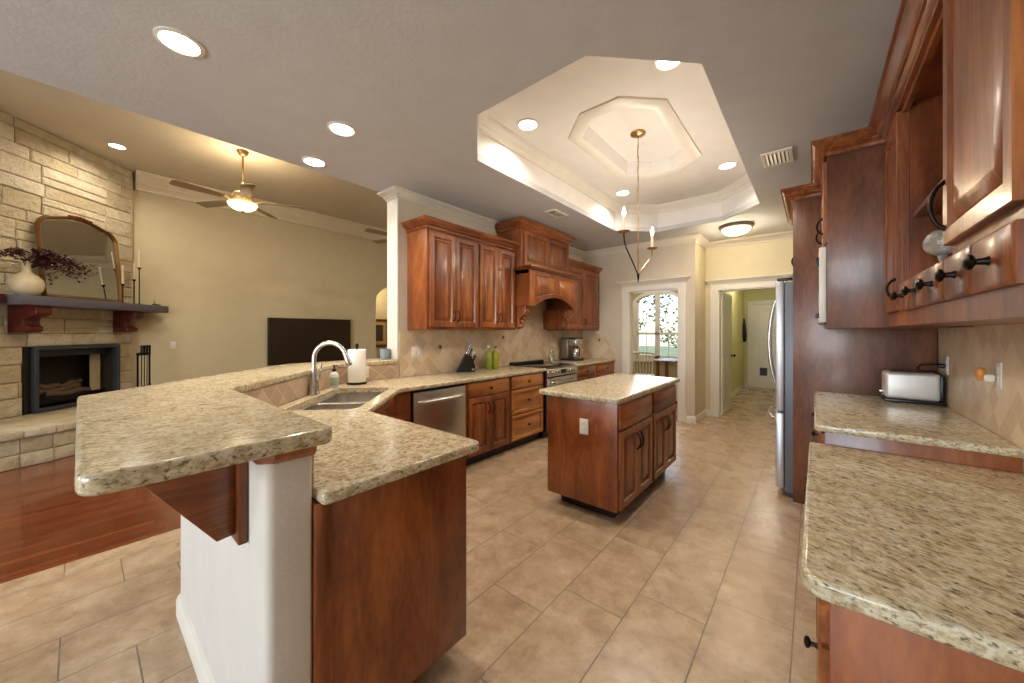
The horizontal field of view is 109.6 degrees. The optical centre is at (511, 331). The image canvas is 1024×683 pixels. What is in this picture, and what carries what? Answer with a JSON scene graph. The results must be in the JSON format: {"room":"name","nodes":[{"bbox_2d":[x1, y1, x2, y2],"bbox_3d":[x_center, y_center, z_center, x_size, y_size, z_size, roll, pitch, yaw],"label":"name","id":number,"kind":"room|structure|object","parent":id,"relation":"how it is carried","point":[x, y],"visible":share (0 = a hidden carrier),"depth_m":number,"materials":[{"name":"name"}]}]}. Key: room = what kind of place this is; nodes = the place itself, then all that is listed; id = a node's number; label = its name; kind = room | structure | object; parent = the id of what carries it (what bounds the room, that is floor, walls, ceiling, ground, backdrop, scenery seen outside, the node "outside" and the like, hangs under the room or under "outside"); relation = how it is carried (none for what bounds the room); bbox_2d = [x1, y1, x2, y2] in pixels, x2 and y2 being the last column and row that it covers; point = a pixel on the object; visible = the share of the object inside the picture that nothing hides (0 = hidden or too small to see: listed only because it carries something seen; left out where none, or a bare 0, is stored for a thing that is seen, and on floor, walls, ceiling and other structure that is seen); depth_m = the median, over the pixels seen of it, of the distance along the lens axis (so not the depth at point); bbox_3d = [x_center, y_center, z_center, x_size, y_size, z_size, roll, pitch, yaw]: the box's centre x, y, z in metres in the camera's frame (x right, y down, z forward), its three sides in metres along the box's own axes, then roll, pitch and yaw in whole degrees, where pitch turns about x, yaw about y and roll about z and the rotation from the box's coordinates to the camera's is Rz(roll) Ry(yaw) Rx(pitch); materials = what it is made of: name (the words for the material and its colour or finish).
{"room":"kitchen","nodes":[
{"label":"kitchen","id":0,"kind":"room"},
{"bbox_2d":[0,111,132,420],"bbox_3d":[-5.880,-0.570,3.877,0.206,3.894,3.579,0,0,-5],"label":"stone wall","id":1,"kind":"structure","parent":0,"point":[30,156],"depth_m":4.59,"materials":[{"name":"stone"}]},
{"bbox_2d":[21,344,119,414],"bbox_3d":[-6.065,0.585,4.852,0.455,0.820,1.130,0,0,-5],"label":"fireplace insert","id":2,"kind":"object","parent":1,"relation":"in","point":[52,377],"visible":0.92,"depth_m":4.95,"materials":[{"name":"black metal"}]},
{"bbox_2d":[39,347,107,356],"bbox_3d":[-5.965,0.270,4.894,0.020,0.090,0.945,0,0,-5],"label":"hood","id":3,"kind":"object","parent":2,"relation":"attached to","point":[51,351],"depth_m":4.87,"materials":[{"name":"black metal"}]},
{"bbox_2d":[0,294,168,332],"bbox_3d":[-5.703,-0.205,4.935,0.350,0.430,1.920,0,0,-5],"label":"mantel shelf","id":4,"kind":"object","parent":1,"relation":"attached to","point":[25,313],"visible":0.99,"depth_m":4.33,"materials":[{"name":"brown wood"}]},
{"bbox_2d":[7,262,45,294],"bbox_3d":[-5.609,-0.611,4.171,0.270,0.380,0.270,0,0,40],"label":"round vase","id":5,"kind":"object","parent":4,"relation":"on","point":[26,282],"visible":0.91,"depth_m":4.12,"materials":[{"name":"beige ceramic"}]},
{"bbox_2d":[0,246,98,282],"bbox_3d":[-5.503,-0.810,4.296,0.286,0.368,1.050,0,0,-3],"label":"leafy branches","id":6,"kind":"object","parent":5,"relation":"in","point":[50,260],"visible":1,"depth_m":4.29,"materials":[{"name":"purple plant"}]},
{"bbox_2d":[35,215,121,301],"bbox_3d":[-5.778,-0.995,4.863,0.144,1.125,0.970,0,0,-5],"label":"mirror","id":7,"kind":"object","parent":4,"relation":"on","point":[85,243],"visible":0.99,"depth_m":4.85,"materials":[{"name":"gold glass"}]},
{"bbox_2d":[0,69,386,229],"bbox_3d":[-4.595,-2.550,4.873,6.500,0.060,10.800,0,0,40],"label":"ceiling","id":8,"kind":"structure","parent":0,"point":[157,147],"depth_m":5.10,"materials":[{"name":"beige paint"}]},
{"bbox_2d":[169,149,305,218],"bbox_3d":[-3.747,-2.086,4.985,1.455,0.868,1.454,0,0,40],"label":"ceiling fan","id":9,"kind":"object","parent":8,"relation":"hanging from","point":[242,200],"visible":1,"depth_m":4.92,"materials":[{"name":"gold metal"}]},
{"bbox_2d":[364,228,386,243],"bbox_3d":[-2.132,-2.086,6.981,1.510,0.868,1.456,0,0,40],"label":"ceiling fan","id":10,"kind":"object","parent":8,"relation":"hanging from","point":[369,230],"visible":0.13,"depth_m":6.66,"materials":[{"name":"gold metal"}]},
{"bbox_2d":[132,174,386,387],"bbox_3d":[-5.956,-0.570,5.942,0.160,3.900,10.700,0,0,40],"label":"wall","id":11,"kind":"structure","parent":0,"point":[220,274],"depth_m":6.71,"materials":[{"name":"beige paint"}]},
{"bbox_2d":[135,170,386,242],"bbox_3d":[-2.409,-2.388,6.285,4.850,0.264,5.430,0,0,40],"label":"trim","id":12,"kind":"structure","parent":11,"relation":"attached to","point":[146,182],"depth_m":7.07,"materials":[{"name":"beige paint"}]},
{"bbox_2d":[267,317,350,365],"bbox_3d":[-4.289,0.188,7.736,0.102,0.945,1.650,0,0,40],"label":"television","id":13,"kind":"object","parent":11,"relation":"attached to","point":[289,340],"visible":0.8,"depth_m":7.58,"materials":[{"name":"black plastic"}]},
{"bbox_2d":[181,364,393,682],"bbox_3d":[-1.303,0.853,2.326,0.858,1.054,2.923,0,0,-12],"label":"wall","id":14,"kind":"structure","parent":0,"point":[248,605],"depth_m":1.03,"materials":[{"name":"white paint"}]},
{"bbox_2d":[176,593,214,682],"bbox_3d":[-1.327,1.330,2.349,0.865,0.100,3.008,0,0,-13],"label":"baseboard","id":15,"kind":"structure","parent":14,"relation":"attached to","point":[202,670],"depth_m":1.51,"materials":[{"name":"white paint"}]},
{"bbox_2d":[143,462,247,545],"bbox_3d":[-0.889,0.471,0.987,0.100,0.287,0.255,0,0,40],"label":"bracket","id":16,"kind":"object","parent":14,"relation":"attached to","point":[215,501],"visible":0.56,"depth_m":1.02,"materials":[{"name":"brown wood"}]},
{"bbox_2d":[74,358,397,496],"bbox_3d":[-1.430,0.302,2.216,1.208,0.045,3.220,0,0,-14],"label":"breakfast bar","id":17,"kind":"object","parent":14,"relation":"on","point":[129,438],"visible":0.94,"depth_m":1.05,"materials":[{"name":"stone"}]},
{"bbox_2d":[253,446,316,464],"bbox_3d":[-0.709,0.342,1.066,0.266,0.032,0.145,0,0,40],"label":"trim","id":18,"kind":"structure","parent":14,"relation":"attached to","point":[280,458],"depth_m":0.98,"materials":[{"name":"brown wood"}]},
{"bbox_2d":[243,364,398,488],"bbox_3d":[-1.208,0.398,2.316,0.682,0.135,2.702,0,0,-12],"label":"tile","id":19,"kind":"structure","parent":14,"relation":"attached to","point":[278,394],"depth_m":2.55,"materials":[{"name":"beige tile"}]},
{"bbox_2d":[376,288,386,357],"bbox_3d":[-4.066,-0.020,10.161,0.140,2.800,2.200,0,0,40],"label":"wall","id":20,"kind":"structure","parent":0,"point":[381,299],"depth_m":10.41,"materials":[{"name":"yellow paint"}]},
{"bbox_2d":[376,319,386,346],"bbox_3d":[-3.871,0.030,10.258,0.029,0.800,0.800,0,0,40],"label":"framed picture","id":21,"kind":"object","parent":20,"relation":"attached to","point":[381,324],"visible":0.32,"depth_m":10.40,"materials":[{"name":"brown wood"}]},
{"bbox_2d":[0,387,816,682],"bbox_3d":[-1.499,1.430,5.416,10.560,0.100,15.600,0,0,40],"label":"floor","id":22,"kind":"structure","parent":0,"point":[696,579],"depth_m":2.03,"materials":[{"name":"tile"}]},
{"bbox_2d":[0,407,76,471],"bbox_3d":[-5.306,1.190,3.937,0.912,0.380,3.392,0,0,-5],"label":"stone hearth","id":23,"kind":"object","parent":22,"relation":"on","point":[29,440],"visible":0.37,"depth_m":3.82,"materials":[{"name":"stone"}]},
{"bbox_2d":[136,352,150,386],"bbox_3d":[-5.542,0.654,5.432,0.140,0.689,0.210,0,0,-5],"label":"tool rack","id":24,"kind":"object","parent":23,"relation":"on","point":[137,354],"visible":0.57,"depth_m":5.35,"materials":[{"name":"metal"}]},
{"bbox_2d":[312,456,465,682],"bbox_3d":[-0.722,0.942,1.604,0.936,0.874,0.663,0,0,40],"label":"base cabinet","id":25,"kind":"object","parent":22,"relation":"on","point":[389,559],"visible":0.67,"depth_m":1.25,"materials":[{"name":"brown wood"}]},
{"bbox_2d":[374,391,409,421],"bbox_3d":[-1.162,0.942,2.590,0.664,0.874,1.818,0,0,-5],"label":"base cabinet","id":26,"kind":"object","parent":22,"relation":"on","point":[398,407],"visible":0.06,"depth_m":3.01,"materials":[{"name":"brown wood"}]},
{"bbox_2d":[278,366,545,504],"bbox_3d":[-0.293,0.485,3.035,2.178,0.038,3.388,0,0,40],"label":"countertop","id":27,"kind":"structure","parent":26,"relation":"on","point":[367,449],"depth_m":1.55,"materials":[{"name":"stone"}]},
{"bbox_2d":[308,341,351,394],"bbox_3d":[-1.356,0.266,2.701,0.323,0.400,0.084,0,0,-5],"label":"kitchen faucet","id":28,"kind":"object","parent":27,"relation":"on","point":[313,388],"visible":1,"depth_m":2.68,"materials":[{"name":"metal"}]},
{"bbox_2d":[330,365,338,387],"bbox_3d":[-1.478,0.370,3.003,0.072,0.190,0.068,0,0,40],"label":"soap bottle","id":29,"kind":"object","parent":27,"relation":"on","point":[334,377],"visible":1,"depth_m":2.98,"materials":[{"name":"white plastic"}]},
{"bbox_2d":[299,392,382,409],"bbox_3d":[-1.193,0.596,2.590,0.480,0.184,0.920,0,0,-5],"label":"sink","id":30,"kind":"object","parent":27,"relation":"in","point":[351,400],"visible":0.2,"depth_m":2.78,"materials":[{"name":"metal"}]},
{"bbox_2d":[346,343,366,384],"bbox_3d":[-1.395,0.284,3.246,0.170,0.362,0.170,0,0,40],"label":"paper towel holder","id":31,"kind":"object","parent":27,"relation":"on","point":[356,344],"visible":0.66,"depth_m":3.21,"materials":[{"name":"black metal"}]},
{"bbox_2d":[348,349,365,382],"bbox_3d":[-1.395,0.301,3.246,0.152,0.290,0.152,0,0,40],"label":"paper towel roll","id":32,"kind":"object","parent":31,"relation":"on","point":[357,370],"visible":0.98,"depth_m":3.18,"materials":[{"name":"white paper"}]},
{"bbox_2d":[456,353,474,371],"bbox_3d":[-0.544,0.359,4.235,0.218,0.213,0.102,0,0,-13],"label":"knife block","id":33,"kind":"object","parent":27,"relation":"on","point":[467,364],"visible":1,"depth_m":4.19,"materials":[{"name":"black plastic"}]},
{"bbox_2d":[410,383,464,436],"bbox_3d":[-0.862,0.944,3.512,0.668,0.871,0.624,0,0,40],"label":"dishwasher","id":34,"kind":"object","parent":22,"relation":"on","point":[442,408],"visible":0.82,"depth_m":3.33,"materials":[{"name":"silver metal"}]},
{"bbox_2d":[465,377,508,465],"bbox_3d":[-0.460,0.942,4.037,0.659,0.874,0.688,0,0,40],"label":"base cabinet","id":35,"kind":"object","parent":22,"relation":"on","point":[486,401],"visible":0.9,"depth_m":3.83,"materials":[{"name":"brown wood"}]},
{"bbox_2d":[504,372,543,450],"bbox_3d":[-0.022,0.942,4.566,0.654,0.874,0.682,0,0,40],"label":"base cabinet","id":36,"kind":"object","parent":22,"relation":"on","point":[526,405],"visible":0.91,"depth_m":4.34,"materials":[{"name":"brown wood"}]},
{"bbox_2d":[509,359,577,437],"bbox_3d":[0.474,0.902,5.100,0.706,0.954,0.756,0,0,40],"label":"stove","id":37,"kind":"object","parent":22,"relation":"on","point":[555,374],"visible":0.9,"depth_m":4.85,"materials":[{"name":"silver metal"}]},
{"bbox_2d":[509,362,568,367],"bbox_3d":[0.428,0.473,5.137,0.582,0.023,0.754,0,0,40],"label":"cooktop","id":38,"kind":"object","parent":37,"relation":"in","point":[523,364],"depth_m":5.07,"materials":[{"name":"black glass"}]},
{"bbox_2d":[546,374,576,416],"bbox_3d":[0.688,0.845,4.921,0.031,0.490,0.744,0,0,40],"label":"oven","id":39,"kind":"object","parent":37,"relation":"in","point":[549,379],"depth_m":4.78,"materials":[{"name":"silver glass"}]},
{"bbox_2d":[575,361,613,380],"bbox_3d":[1.125,0.942,5.938,0.659,0.874,1.350,0,0,40],"label":"base cabinet","id":40,"kind":"object","parent":22,"relation":"on","point":[585,372],"visible":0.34,"depth_m":5.71,"materials":[{"name":"brown wood"}]},
{"bbox_2d":[545,357,615,366],"bbox_3d":[1.119,0.485,5.936,0.633,0.038,1.345,0,0,40],"label":"countertop","id":41,"kind":"structure","parent":40,"relation":"on","point":[587,361],"depth_m":5.70,"materials":[{"name":"stone"}]},
{"bbox_2d":[561,337,583,360],"bbox_3d":[1.008,0.279,5.956,0.329,0.372,0.250,0,0,40],"label":"coffee maker","id":42,"kind":"object","parent":41,"relation":"on","point":[570,351],"visible":1,"depth_m":5.90,"materials":[{"name":"silver plastic"}]},
{"bbox_2d":[548,384,675,517],"bbox_3d":[0.976,0.942,3.239,0.646,0.874,1.375,0,0,40],"label":"kitchen island","id":43,"kind":"object","parent":22,"relation":"on","point":[627,445],"visible":0.98,"depth_m":2.76,"materials":[{"name":"brown wood"}]},
{"bbox_2d":[539,373,679,403],"bbox_3d":[0.956,0.485,3.294,0.690,0.038,1.515,0,0,40],"label":"island countertop","id":44,"kind":"structure","parent":43,"relation":"on","point":[617,388],"depth_m":3.03,"materials":[{"name":"stone"}]},
{"bbox_2d":[633,352,654,375],"bbox_3d":[2.815,0.894,7.705,0.489,0.972,0.502,0,0,26],"label":"spindle chair","id":45,"kind":"object","parent":22,"relation":"on","point":[636,353],"visible":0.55,"depth_m":7.53,"materials":[{"name":"white paint"}]},
{"bbox_2d":[653,358,677,376],"bbox_3d":[3.763,1.002,8.027,1.000,0.754,0.850,0,0,40],"label":"dining table","id":46,"kind":"object","parent":22,"relation":"on","point":[666,360],"visible":0.36,"depth_m":8.02,"materials":[{"name":"brown wood"}]},
{"bbox_2d":[767,278,792,497],"bbox_3d":[2.809,0.464,3.175,0.911,1.831,0.925,0,0,40],"label":"refrigerator","id":47,"kind":"object","parent":22,"relation":"on","point":[782,306],"visible":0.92,"depth_m":3.02,"materials":[{"name":"silver metal"}]},
{"bbox_2d":[780,182,937,503],"bbox_3d":[2.860,0.111,3.082,0.851,2.538,1.113,0,0,40],"label":"surround","id":48,"kind":"object","parent":22,"relation":"on","point":[844,361],"visible":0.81,"depth_m":2.84,"materials":[{"name":"brown wood"}]},
{"bbox_2d":[803,475,1023,682],"bbox_3d":[1.373,0.995,1.163,0.675,0.768,1.295,0,0,40],"label":"base cabinet","id":49,"kind":"object","parent":22,"relation":"on","point":[851,646],"visible":0.2,"depth_m":0.79,"materials":[{"name":"brown wood"}]},
{"bbox_2d":[800,442,1023,672],"bbox_3d":[1.363,0.588,1.140,0.683,0.045,1.347,0,0,40],"label":"countertop","id":50,"kind":"structure","parent":49,"relation":"on","point":[931,549],"depth_m":0.95,"materials":[{"name":"stone"}]},
{"bbox_2d":[812,412,1022,473],"bbox_3d":[2.213,0.942,2.156,0.659,0.874,1.286,0,0,40],"label":"base cabinet","id":51,"kind":"object","parent":22,"relation":"on","point":[991,461],"visible":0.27,"depth_m":1.62,"materials":[{"name":"brown wood"}]},
{"bbox_2d":[814,391,1023,457],"bbox_3d":[2.209,0.485,2.140,0.643,0.038,1.317,0,0,40],"label":"countertop","id":52,"kind":"structure","parent":51,"relation":"on","point":[874,417],"depth_m":1.84,"materials":[{"name":"stone"}]},
{"bbox_2d":[878,364,945,405],"bbox_3d":[2.662,0.333,2.413,0.298,0.264,0.179,0,0,40],"label":"toaster","id":53,"kind":"object","parent":52,"relation":"on","point":[927,387],"visible":1,"depth_m":2.35,"materials":[{"name":"silver metal"}]},
{"bbox_2d":[0,0,900,251],"bbox_3d":[-0.423,-1.490,1.687,4.130,0.060,11.250,0,0,40],"label":"ceiling","id":54,"kind":"structure","parent":0,"point":[413,79],"depth_m":1.99,"materials":[{"name":"white paint"}]},
{"bbox_2d":[153,26,204,57],"bbox_3d":[-1.674,-1.455,1.819,0.194,0.010,0.194,0,0,40],"label":"recessed light","id":55,"kind":"object","parent":54,"relation":"in","point":[177,41],"visible":1,"depth_m":1.81,"materials":[{"name":"white paint"}]},
{"bbox_2d":[301,156,326,166],"bbox_3d":[-1.693,-1.455,3.091,0.194,0.010,0.194,0,0,40],"label":"recessed light","id":56,"kind":"object","parent":54,"relation":"in","point":[309,160],"visible":1,"depth_m":3.08,"materials":[{"name":"white paint"}]},
{"bbox_2d":[327,121,356,136],"bbox_3d":[-1.222,-1.455,2.594,0.194,0.010,0.194,0,0,40],"label":"recessed light","id":57,"kind":"object","parent":54,"relation":"in","point":[339,128],"visible":1,"depth_m":2.59,"materials":[{"name":"white paint"}]},
{"bbox_2d":[719,221,753,235],"bbox_3d":[3.073,-1.387,4.950,0.420,0.146,0.420,0,0,40],"label":"flush ceiling light","id":58,"kind":"object","parent":54,"relation":"attached to","point":[740,227],"visible":1,"depth_m":4.83,"materials":[{"name":"white glass"}]},
{"bbox_2d":[760,147,793,167],"bbox_3d":[2.218,-1.454,3.020,0.210,0.010,0.300,0,0,40],"label":"ceiling vent","id":59,"kind":"object","parent":54,"relation":"in","point":[785,155],"visible":1,"depth_m":3.00,"materials":[{"name":"white metal"}]},
{"bbox_2d":[398,199,582,377],"bbox_3d":[0.045,-0.190,5.301,0.180,3.140,4.000,0,0,40],"label":"wall","id":60,"kind":"structure","parent":0,"point":[408,210],"depth_m":3.78,"materials":[{"name":"paint"}]},
{"bbox_2d":[387,198,398,358],"bbox_3d":[-1.241,-0.591,3.759,0.189,1.739,0.015,0,0,40],"label":"trim","id":61,"kind":"structure","parent":60,"relation":"attached to","point":[393,205],"depth_m":3.74,"materials":[{"name":"white paint"}]},
{"bbox_2d":[377,185,498,228],"bbox_3d":[-0.797,-1.417,4.291,0.328,0.086,1.549,0,0,40],"label":"trim","id":62,"kind":"structure","parent":60,"relation":"attached to","point":[393,192],"depth_m":4.00,"materials":[{"name":"paint"}]},
{"bbox_2d":[401,215,482,329],"bbox_3d":[-0.736,-0.577,3.903,0.406,1.103,0.798,0,0,40],"label":"upper cabinet","id":63,"kind":"object","parent":60,"relation":"attached to","point":[442,262],"visible":1,"depth_m":3.74,"materials":[{"name":"brown wood"}]},
{"bbox_2d":[399,305,582,376],"bbox_3d":[0.076,0.022,5.189,0.010,0.885,3.848,0,0,40],"label":"tile","id":64,"kind":"structure","parent":60,"relation":"attached to","point":[531,342],"depth_m":4.57,"materials":[{"name":"beige tile"}]},
{"bbox_2d":[478,232,519,329],"bbox_3d":[-0.266,-0.577,4.467,0.406,1.103,0.669,0,0,40],"label":"upper cabinet","id":65,"kind":"object","parent":60,"relation":"attached to","point":[496,264],"visible":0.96,"depth_m":4.33,"materials":[{"name":"brown wood"}]},
{"bbox_2d":[495,217,582,328],"bbox_3d":[0.411,-0.736,5.113,0.618,1.391,1.336,0,0,40],"label":"range hood","id":66,"kind":"object","parent":60,"relation":"attached to","point":[542,273],"visible":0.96,"depth_m":4.82,"materials":[{"name":"brown wood"}]},
{"bbox_2d":[547,258,602,330],"bbox_3d":[1.083,-0.577,6.085,0.406,1.103,1.161,0,0,40],"label":"upper cabinet","id":67,"kind":"object","parent":60,"relation":"attached to","point":[586,318],"visible":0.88,"depth_m":6.03,"materials":[{"name":"brown wood"}]},
{"bbox_2d":[488,56,746,204],"bbox_3d":[1.259,-1.845,3.582,1.845,0.050,3.805,0,0,40],"label":"ceiling","id":68,"kind":"structure","parent":0,"point":[556,101],"depth_m":3.05,"materials":[{"name":"paint"}]},
{"bbox_2d":[517,118,538,130],"bbox_3d":[0.139,-1.815,3.165,0.194,0.010,0.194,0,0,40],"label":"recessed light","id":69,"kind":"object","parent":68,"relation":"in","point":[526,124],"visible":1,"depth_m":3.15,"materials":[{"name":"white paint"}]},
{"bbox_2d":[568,96,701,179],"bbox_3d":[1.234,-1.806,3.541,0.890,0.028,1.690,0,0,40],"label":"trim","id":70,"kind":"structure","parent":68,"relation":"attached to","point":[661,107],"depth_m":3.22,"materials":[{"name":"white paint"}]},
{"bbox_2d":[654,60,682,70],"bbox_3d":[1.052,-1.815,2.417,0.194,0.010,0.194,0,0,40],"label":"recessed light","id":71,"kind":"object","parent":68,"relation":"in","point":[658,65],"visible":0.53,"depth_m":2.45,"materials":[{"name":"white paint"}]},
{"bbox_2d":[477,117,757,227],"bbox_3d":[1.259,-1.670,3.582,1.845,0.300,3.805,0,0,40],"label":"ceiling","id":72,"kind":"structure","parent":0,"point":[489,148],"depth_m":4.41,"materials":[{"name":"paint"}]},
{"bbox_2d":[477,109,751,213],"bbox_3d":[1.259,-1.768,3.582,1.725,0.104,3.685,0,0,40],"label":"trim","id":73,"kind":"structure","parent":72,"relation":"attached to","point":[488,126],"depth_m":4.25,"materials":[{"name":"white paint"}]},
{"bbox_2d":[585,109,683,169],"bbox_3d":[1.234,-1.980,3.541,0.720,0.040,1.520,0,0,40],"label":"ceiling","id":74,"kind":"structure","parent":0,"point":[615,128],"depth_m":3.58,"materials":[{"name":"paint"}]},
{"bbox_2d":[618,129,657,281],"bbox_3d":[1.236,-1.225,3.552,0.144,1.470,0.850,0,0,40],"label":"chandelier","id":75,"kind":"object","parent":74,"relation":"hanging from","point":[639,133],"visible":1,"depth_m":3.55,"materials":[{"name":"gold metal"}]},
{"bbox_2d":[583,242,696,416],"bbox_3d":[2.080,-0.040,6.117,1.900,2.840,0.140,0,0,40],"label":"wall","id":76,"kind":"structure","parent":0,"point":[678,260],"depth_m":5.93,"materials":[{"name":"paint"}]},
{"bbox_2d":[583,331,614,358],"bbox_3d":[1.548,0.223,6.463,0.620,0.485,0.010,0,0,40],"label":"end tile","id":77,"kind":"structure","parent":76,"relation":"attached to","point":[592,348],"depth_m":6.48,"materials":[{"name":"beige tile"}]},
{"bbox_2d":[616,276,690,421],"bbox_3d":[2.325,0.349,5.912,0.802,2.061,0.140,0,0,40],"label":"door frame","id":78,"kind":"structure","parent":76,"relation":"attached to","point":[674,289],"depth_m":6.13,"materials":[{"name":"white paint"}]},
{"bbox_2d":[569,230,792,257],"bbox_3d":[2.798,-1.411,5.703,4.335,0.099,1.074,0,0,15],"label":"trim","id":79,"kind":"structure","parent":76,"relation":"attached to","point":[698,238],"depth_m":5.71,"materials":[{"name":"paint"}]},
{"bbox_2d":[633,290,677,377],"bbox_3d":[3.916,-0.040,9.202,3.030,2.840,0.150,0,0,40],"label":"wall","id":80,"kind":"structure","parent":0,"point":[672,367],"depth_m":9.31,"materials":[{"name":"beige paint"}]},
{"bbox_2d":[633,291,677,359],"bbox_3d":[3.751,-0.170,9.293,1.280,1.800,0.130,0,0,40],"label":"window","id":81,"kind":"structure","parent":80,"relation":"in","point":[636,333],"depth_m":9.29,"materials":[{"name":"white paint"}]},
{"bbox_2d":[697,244,704,414],"bbox_3d":[3.021,-0.040,5.872,0.140,2.840,0.690,0,0,40],"label":"wall","id":82,"kind":"structure","parent":0,"point":[700,251],"depth_m":5.72,"materials":[{"name":"yellow paint"}]},
{"bbox_2d":[686,409,709,423],"bbox_3d":[2.963,1.330,5.729,0.135,0.100,0.719,0,0,44],"label":"baseboard opening","id":83,"kind":"structure","parent":82,"relation":"attached to","point":[690,419],"depth_m":5.56,"materials":[{"name":"white paint"}]},
{"bbox_2d":[724,291,743,391],"bbox_3d":[4.565,-0.040,7.677,0.160,2.840,4.060,0,0,40],"label":"wall","id":84,"kind":"structure","parent":0,"point":[737,296],"depth_m":8.28,"materials":[{"name":"beige paint"}]},
{"bbox_2d":[705,238,792,409],"bbox_3d":[4.031,-0.040,5.389,2.030,2.840,0.140,0,0,40],"label":"wall","id":85,"kind":"structure","parent":0,"point":[772,257],"depth_m":5.67,"materials":[{"name":"yellow paint"}]},
{"bbox_2d":[721,292,735,414],"bbox_3d":[3.724,0.355,6.241,0.106,2.030,0.761,0,0,44],"label":"door","id":86,"kind":"structure","parent":85,"relation":"in","point":[726,299],"depth_m":6.18,"materials":[{"name":"white paint"}]},
{"bbox_2d":[705,273,791,416],"bbox_3d":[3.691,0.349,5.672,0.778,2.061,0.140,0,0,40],"label":"door frame","id":87,"kind":"structure","parent":85,"relation":"attached to","point":[759,288],"depth_m":5.87,"materials":[{"name":"white paint"}]},
{"bbox_2d":[744,289,774,388],"bbox_3d":[6.305,-0.040,8.772,1.430,2.840,0.150,0,0,40],"label":"wall","id":88,"kind":"structure","parent":0,"point":[762,294],"depth_m":9.02,"materials":[{"name":"beige paint"}]},
{"bbox_2d":[748,300,773,387],"bbox_3d":[6.272,0.305,8.689,1.005,2.150,0.020,0,0,40],"label":"trim","id":89,"kind":"structure","parent":88,"relation":"attached to","point":[750,303],"depth_m":8.97,"materials":[{"name":"white paint"}]},
{"bbox_2d":[752,305,774,388],"bbox_3d":[6.245,0.355,8.661,0.820,2.030,0.108,0,0,40],"label":"door","id":90,"kind":"structure","parent":88,"relation":"in","point":[761,373],"depth_m":8.81,"materials":[{"name":"white paint"}]},
{"bbox_2d":[938,328,938,372],"bbox_3d":[2.566,-0.140,1.929,0.150,3.040,15.750,0,0,40],"label":"wall","id":91,"kind":"structure","parent":0,"point":[938,328],"depth_m":2.47,"materials":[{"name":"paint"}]},
{"bbox_2d":[811,127,973,328],"bbox_3d":[2.370,-0.607,2.345,0.659,1.163,0.794,0,0,40],"label":"upper cabinet","id":92,"kind":"object","parent":91,"relation":"attached to","point":[851,183],"visible":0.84,"depth_m":2.18,"materials":[{"name":"brown wood"}]},
{"bbox_2d":[815,247,826,323],"bbox_3d":[2.374,-0.300,2.409,0.538,0.490,0.681,0,0,40],"label":"microwave","id":93,"kind":"object","parent":92,"relation":"in","point":[821,261],"visible":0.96,"depth_m":2.30,"materials":[{"name":"white plastic"}]},
{"bbox_2d":[824,324,964,328],"bbox_3d":[2.434,-0.040,2.360,0.580,0.030,0.690,0,0,40],"label":"shelf","id":94,"kind":"object","parent":92,"relation":"attached to","point":[825,326],"depth_m":2.58,"materials":[{"name":"brown wood"}]},
{"bbox_2d":[868,0,1023,325],"bbox_3d":[1.657,-0.616,1.290,0.403,1.168,1.893,0,0,40],"label":"upper cabinet","id":95,"kind":"object","parent":91,"relation":"attached to","point":[948,108],"visible":0.99,"depth_m":1.09,"materials":[{"name":"brown wood"}]},
{"bbox_2d":[913,179,942,216],"bbox_3d":[1.756,-0.553,1.326,0.270,0.023,0.780,0,0,40],"label":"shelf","id":96,"kind":"object","parent":95,"relation":"attached to","point":[922,211],"depth_m":1.57,"materials":[{"name":"brown wood"}]},
{"bbox_2d":[922,229,951,261],"bbox_3d":[1.838,-0.340,1.540,0.113,0.197,0.116,0,0,40],"label":"glass globe","id":97,"kind":"object","parent":95,"relation":"in","point":[932,244],"visible":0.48,"depth_m":1.53,"materials":[{"name":"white glass"}]},
{"bbox_2d":[939,324,1023,474],"bbox_3d":[2.043,0.273,1.428,0.010,0.615,2.610,0,0,40],"label":"wall tile","id":98,"kind":"structure","parent":91,"relation":"attached to","point":[1000,411],"depth_m":1.75,"materials":[{"name":"beige tile"}]},
{"bbox_2d":[994,362,1001,388],"bbox_3d":[2.212,0.195,1.645,0.008,0.116,0.072,0,0,40],"label":"wall outlet","id":99,"kind":"object","parent":98,"relation":"attached to","point":[997,365],"visible":1,"depth_m":1.63,"materials":[{"name":"white plastic"}]},
{"bbox_2d":[974,368,995,381],"bbox_3d":[2.195,0.198,1.678,0.058,0.064,0.041,0,0,40],"label":"air freshener","id":100,"kind":"object","parent":99,"relation":"attached to","point":[981,374],"visible":1,"depth_m":1.67,"materials":[{"name":"white plastic"}]},
{"bbox_2d":[974,368,986,380],"bbox_3d":[2.185,0.196,1.683,0.035,0.060,0.036,0,0,40],"label":"shade","id":101,"kind":"object","parent":100,"relation":"attached to","point":[980,373],"depth_m":1.67,"materials":[{"name":"orange glass"}]},
{"label":"outside","id":102,"kind":"structure","parent":0,"visible":0},
{"bbox_2d":[639,346,676,355],"bbox_3d":[13.610,1.580,21.007,26.000,0.100,30.300,0,0,40],"label":"garden","id":103,"kind":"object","parent":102,"point":[663,349],"depth_m":29.86,"materials":[{"name":"green plant"}]},
{"bbox_2d":[648,294,676,347],"bbox_3d":[7.470,-0.486,15.908,2.738,4.036,2.717,0,0,40],"label":"tree","id":104,"kind":"object","parent":103,"relation":"on","point":[662,296],"visible":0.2,"depth_m":15.94,"materials":[{"name":"green plant"}]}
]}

